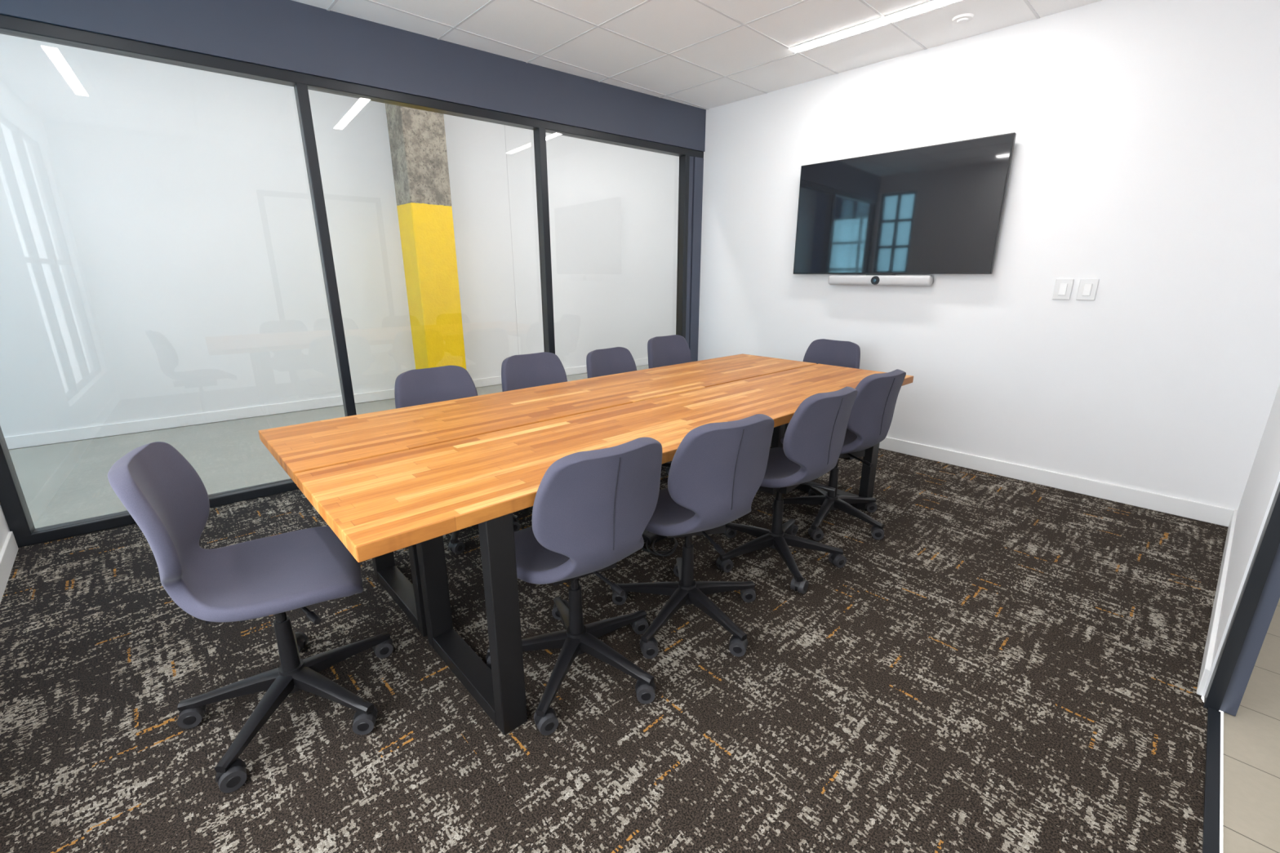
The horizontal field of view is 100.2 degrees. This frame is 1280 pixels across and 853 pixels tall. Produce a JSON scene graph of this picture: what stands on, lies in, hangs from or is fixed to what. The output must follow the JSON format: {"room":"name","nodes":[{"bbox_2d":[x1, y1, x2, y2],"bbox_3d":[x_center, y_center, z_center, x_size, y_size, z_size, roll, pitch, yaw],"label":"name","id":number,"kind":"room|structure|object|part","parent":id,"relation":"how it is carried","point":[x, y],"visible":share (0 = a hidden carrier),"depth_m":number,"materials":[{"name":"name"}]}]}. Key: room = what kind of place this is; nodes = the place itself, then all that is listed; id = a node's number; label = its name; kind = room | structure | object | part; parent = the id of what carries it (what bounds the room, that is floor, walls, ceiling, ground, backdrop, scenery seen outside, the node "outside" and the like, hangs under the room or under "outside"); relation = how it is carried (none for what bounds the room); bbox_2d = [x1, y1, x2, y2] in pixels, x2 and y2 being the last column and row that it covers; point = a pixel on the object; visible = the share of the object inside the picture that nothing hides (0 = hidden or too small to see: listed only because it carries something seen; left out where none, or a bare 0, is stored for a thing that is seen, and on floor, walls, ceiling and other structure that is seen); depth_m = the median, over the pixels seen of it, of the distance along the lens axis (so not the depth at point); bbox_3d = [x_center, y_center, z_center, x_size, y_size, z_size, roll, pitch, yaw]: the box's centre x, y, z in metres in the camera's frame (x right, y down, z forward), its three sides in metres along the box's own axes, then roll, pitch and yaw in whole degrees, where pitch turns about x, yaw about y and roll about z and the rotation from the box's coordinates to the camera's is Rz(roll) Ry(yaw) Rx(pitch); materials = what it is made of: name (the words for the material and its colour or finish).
{"room":"conference room","nodes":[
{"label":"conference room","id":0,"kind":"room"},
{"bbox_2d":[0,503,9,552],"bbox_3d":[-1.743,-0.287,0.827,0.120,2.740,4.170,-15,21,-42],"label":"wall","id":1,"kind":"structure","parent":0,"point":[4,528],"depth_m":2.57,"materials":[{"name":"paint"}]},
{"bbox_2d":[0,531,18,603],"bbox_3d":[-1.689,0.973,1.221,0.017,0.100,4.115,-15,21,-42],"label":"baseboard","id":2,"kind":"structure","parent":1,"relation":"attached to","point":[9,551],"depth_m":2.46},
{"bbox_2d":[0,0,706,151],"bbox_3d":[-1.367,-2.270,3.414,4.920,0.340,0.142,-12,20,-37],"label":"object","id":3,"kind":"structure","parent":1,"relation":"attached to","point":[290,35],"depth_m":3.15,"materials":[{"name":"paint"}]},
{"bbox_2d":[0,33,679,436],"bbox_3d":[-3.185,-1.845,5.190,9.850,3.350,0.120,-12,20,-37],"label":"wall","id":4,"kind":"structure","parent":0,"point":[160,254],"depth_m":4.84,"materials":[{"name":"glass"}]},
{"bbox_2d":[4,358,648,449],"bbox_3d":[-3.144,-0.268,5.585,9.850,0.100,0.020,-12,20,-37],"label":"baseboard","id":5,"kind":"structure","parent":4,"relation":"attached to","point":[118,428],"depth_m":4.89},
{"bbox_2d":[504,126,519,355],"bbox_3d":[-1.532,-2.237,6.387,0.004,3.250,0.005,-15,21,-42],"label":"trim","id":6,"kind":"structure","parent":4,"relation":"attached to","point":[504,126],"depth_m":6.38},
{"bbox_2d":[0,13,703,547],"bbox_3d":[-1.297,-0.963,3.825,4.765,2.400,0.090,-12,20,-37],"label":"window","id":7,"kind":"structure","parent":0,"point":[13,503],"depth_m":3.19,"materials":[{"name":"black metal"}]},
{"bbox_2d":[0,364,1279,852],"bbox_3d":[0.072,0.384,3.585,12.147,0.060,10.743,-15,21,-42],"label":"floor","id":8,"kind":"structure","parent":0,"point":[1014,666],"depth_m":1.73,"materials":[{"name":"carpet"}]},
{"bbox_2d":[107,441,393,793],"bbox_3d":[-1.111,0.459,1.611,0.602,0.876,0.611,-9,18,-28],"label":"office chair","id":9,"kind":"object","parent":8,"relation":"on","point":[276,575],"visible":0.97,"depth_m":1.53,"materials":[{"name":"grey fabric"}]},
{"bbox_2d":[385,103,466,369],"bbox_3d":[-2.116,-1.886,5.336,0.405,3.350,0.360,-15,21,-42],"label":"concrete column","id":10,"kind":"structure","parent":8,"relation":"on","point":[417,137],"depth_m":5.20,"materials":[{"name":"yellow paint"}]},
{"bbox_2d":[394,365,519,554],"bbox_3d":[-0.975,0.132,2.818,0.612,0.845,0.605,-15,21,-42],"label":"office chair","id":11,"kind":"object","parent":8,"relation":"on","point":[415,387],"visible":0.36,"depth_m":2.83,"materials":[{"name":"grey fabric"}]},
{"bbox_2d":[501,351,567,513],"bbox_3d":[-0.508,0.024,3.173,0.611,0.858,0.605,-14,21,-40],"label":"office chair","id":12,"kind":"object","parent":8,"relation":"on","point":[544,368],"visible":0.28,"depth_m":3.25,"materials":[{"name":"grey fabric"}]},
{"bbox_2d":[485,436,662,735],"bbox_3d":[-0.200,0.416,1.785,0.589,0.864,0.625,-12,20,-37],"label":"office chair","id":13,"kind":"object","parent":8,"relation":"on","point":[592,510],"visible":0.95,"depth_m":1.56,"materials":[{"name":"grey fabric"}]},
{"bbox_2d":[258,353,913,735],"bbox_3d":[0.074,0.220,2.681,3.010,0.750,1.230,-14,21,-41],"label":"conference table","id":14,"kind":"object","parent":8,"relation":"on","point":[384,482],"visible":0.76,"depth_m":1.89,"materials":[{"name":"brown wood"}]},
{"bbox_2d":[586,346,671,474],"bbox_3d":[-0.070,-0.094,3.635,0.614,0.833,0.604,15,22,42],"label":"office chair","id":15,"kind":"object","parent":8,"relation":"on","point":[616,360],"visible":0.31,"depth_m":3.66,"materials":[{"name":"grey fabric"}]},
{"bbox_2d":[641,529,678,556],"bbox_3d":[0.099,0.580,2.705,0.207,0.045,0.258,-15,21,-42],"label":"cable bundle","id":16,"kind":"object","parent":8,"relation":"on","point":[649,538],"visible":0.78,"depth_m":2.70,"materials":[{"name":"black plastic"}]},
{"bbox_2d":[647,334,691,368],"bbox_3d":[0.324,-0.225,4.030,0.591,0.869,0.623,-14,21,-40],"label":"office chair","id":17,"kind":"object","parent":8,"relation":"on","point":[668,350],"visible":0.38,"depth_m":4.10,"materials":[{"name":"grey fabric"}]},
{"bbox_2d":[612,413,773,658],"bbox_3d":[0.207,0.345,2.034,0.616,0.864,0.603,-10,19,-32],"label":"office chair","id":18,"kind":"object","parent":8,"relation":"on","point":[717,471],"visible":0.87,"depth_m":1.84,"materials":[{"name":"grey fabric"}]},
{"bbox_2d":[685,155,703,361],"bbox_3d":[0.490,-1.331,5.221,0.170,2.345,0.090,-12,20,-37],"label":"end post","id":19,"kind":"object","parent":8,"relation":"on","point":[696,164],"visible":0.43,"depth_m":5.10,"materials":[{"name":"metal"}]},
{"bbox_2d":[715,386,857,594],"bbox_3d":[0.631,0.214,2.493,0.622,0.865,0.616,-13,20,-38],"label":"office chair","id":20,"kind":"object","parent":8,"relation":"on","point":[814,438],"visible":0.8,"depth_m":2.29,"materials":[{"name":"grey fabric"}]},
{"bbox_2d":[803,338,860,459],"bbox_3d":[1.254,-0.186,3.919,0.602,0.854,0.611,-14,21,-40],"label":"office chair","id":21,"kind":"object","parent":8,"relation":"on","point":[821,351],"visible":0.34,"depth_m":3.95,"materials":[{"name":"grey fabric"}]},
{"bbox_2d":[772,368,906,541],"bbox_3d":[1.082,0.107,2.872,0.620,0.864,0.596,-12,20,-36],"label":"office chair","id":22,"kind":"object","parent":8,"relation":"on","point":[871,415],"visible":0.77,"depth_m":2.70,"materials":[{"name":"grey fabric"}]},
{"bbox_2d":[292,0,1102,109],"bbox_3d":[0.058,-2.073,1.917,4.908,0.100,4.612,-15,21,-42],"label":"ceiling","id":23,"kind":"structure","parent":0,"point":[668,26],"depth_m":3.28,"materials":[{"name":"tile"}]},
{"bbox_2d":[326,0,1039,109],"bbox_3d":[0.056,-2.052,2.031,4.750,0.005,4.145,-15,21,-42],"label":"grid","id":24,"kind":"object","parent":23,"relation":"attached to","point":[334,2],"depth_m":3.28,"materials":[{"name":"white metal"}]},
{"bbox_2d":[788,0,957,53],"bbox_3d":[1.425,-2.358,3.095,0.091,0.020,1.236,-15,21,-42],"label":"recessed light","id":25,"kind":"object","parent":23,"relation":"in","point":[931,4],"visible":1,"depth_m":3.14,"materials":[{"name":"white plastic"}]},
{"bbox_2d":[951,13,973,23],"bbox_3d":[1.856,-2.342,3.081,0.110,0.020,0.110,-15,21,-42],"label":"ceiling sensor","id":26,"kind":"object","parent":23,"relation":"attached to","point":[966,17],"depth_m":3.06,"materials":[{"name":"white plastic"}]},
{"bbox_2d":[697,0,1279,510],"bbox_3d":[1.952,-1.445,3.804,0.120,3.340,4.020,-15,21,-42],"label":"wall","id":27,"kind":"structure","parent":0,"point":[1145,164],"depth_m":3.16,"materials":[{"name":"paint"}]},
{"bbox_2d":[828,275,933,286],"bbox_3d":[1.755,-1.080,3.950,0.121,0.076,0.750,-15,21,-42],"label":"bar","id":28,"kind":"object","parent":27,"relation":"attached to","point":[868,280],"visible":1,"depth_m":3.89,"materials":[{"name":"grey plastic"}]},
{"bbox_2d":[793,132,1016,274],"bbox_3d":[1.778,-1.513,3.828,0.087,0.814,1.420,-15,21,-42],"label":"wall-mounted television","id":29,"kind":"object","parent":27,"relation":"attached to","point":[936,209],"visible":1,"depth_m":3.70,"materials":[{"name":"black glass"}]},
{"bbox_2d":[879,436,1237,527],"bbox_3d":[1.898,0.123,4.211,0.020,0.100,3.800,-15,21,-42],"label":"baseboard","id":30,"kind":"structure","parent":27,"relation":"attached to","point":[1206,513],"depth_m":3.37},
{"bbox_2d":[1052,279,1074,299],"bbox_3d":[2.549,-0.827,3.227,0.016,0.120,0.086,-15,21,-42],"label":"light switch","id":31,"kind":"object","parent":27,"relation":"attached to","point":[1063,287],"visible":1,"depth_m":3.22,"materials":[{"name":"plastic"}]},
{"bbox_2d":[1075,279,1098,300],"bbox_3d":[2.628,-0.804,3.146,0.016,0.120,0.086,-15,21,-42],"label":"light switch","id":32,"kind":"object","parent":27,"relation":"attached to","point":[1087,288],"visible":1,"depth_m":3.14,"materials":[{"name":"plastic"}]},
{"bbox_2d":[1201,383,1279,697],"bbox_3d":[2.550,-0.599,1.924,1.857,2.740,0.100,-13,21,-39],"label":"wall","id":33,"kind":"structure","parent":0,"point":[1264,479],"depth_m":1.91,"materials":[{"name":"paint"}]},
{"bbox_2d":[1202,706,1220,852],"bbox_3d":[1.348,1.013,1.266,1.250,0.018,0.027,-15,21,-42],"label":"trim","id":34,"kind":"structure","parent":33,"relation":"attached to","point":[1211,835],"depth_m":1.43,"materials":[{"name":"black metal"}]},
{"bbox_2d":[1195,510,1237,695],"bbox_3d":[2.515,0.662,2.314,1.840,0.100,0.014,-13,21,-39],"label":"baseboard","id":35,"kind":"structure","parent":33,"relation":"attached to","point":[1213,626],"depth_m":2.04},
{"bbox_3d":[0.781,-0.139,0.306,3.030,2.740,0.125,-15,21,-42],"label":"wall","id":36,"kind":"structure","parent":0,"visible":0},
{"bbox_2d":[1203,481,1279,716],"bbox_3d":[1.378,-0.078,0.968,1.310,2.260,0.069,-15,21,-42],"label":"door frame","id":37,"kind":"structure","parent":36,"relation":"in","point":[1260,595],"depth_m":1.59,"materials":[{"name":"black metal"}]},
{"bbox_3d":[1.849,-0.166,1.387,0.040,2.200,0.037,-15,21,-42],"label":"frame","id":38,"kind":"part","parent":37,"relation":"part of","materials":[{"name":"metal"}]}
]}

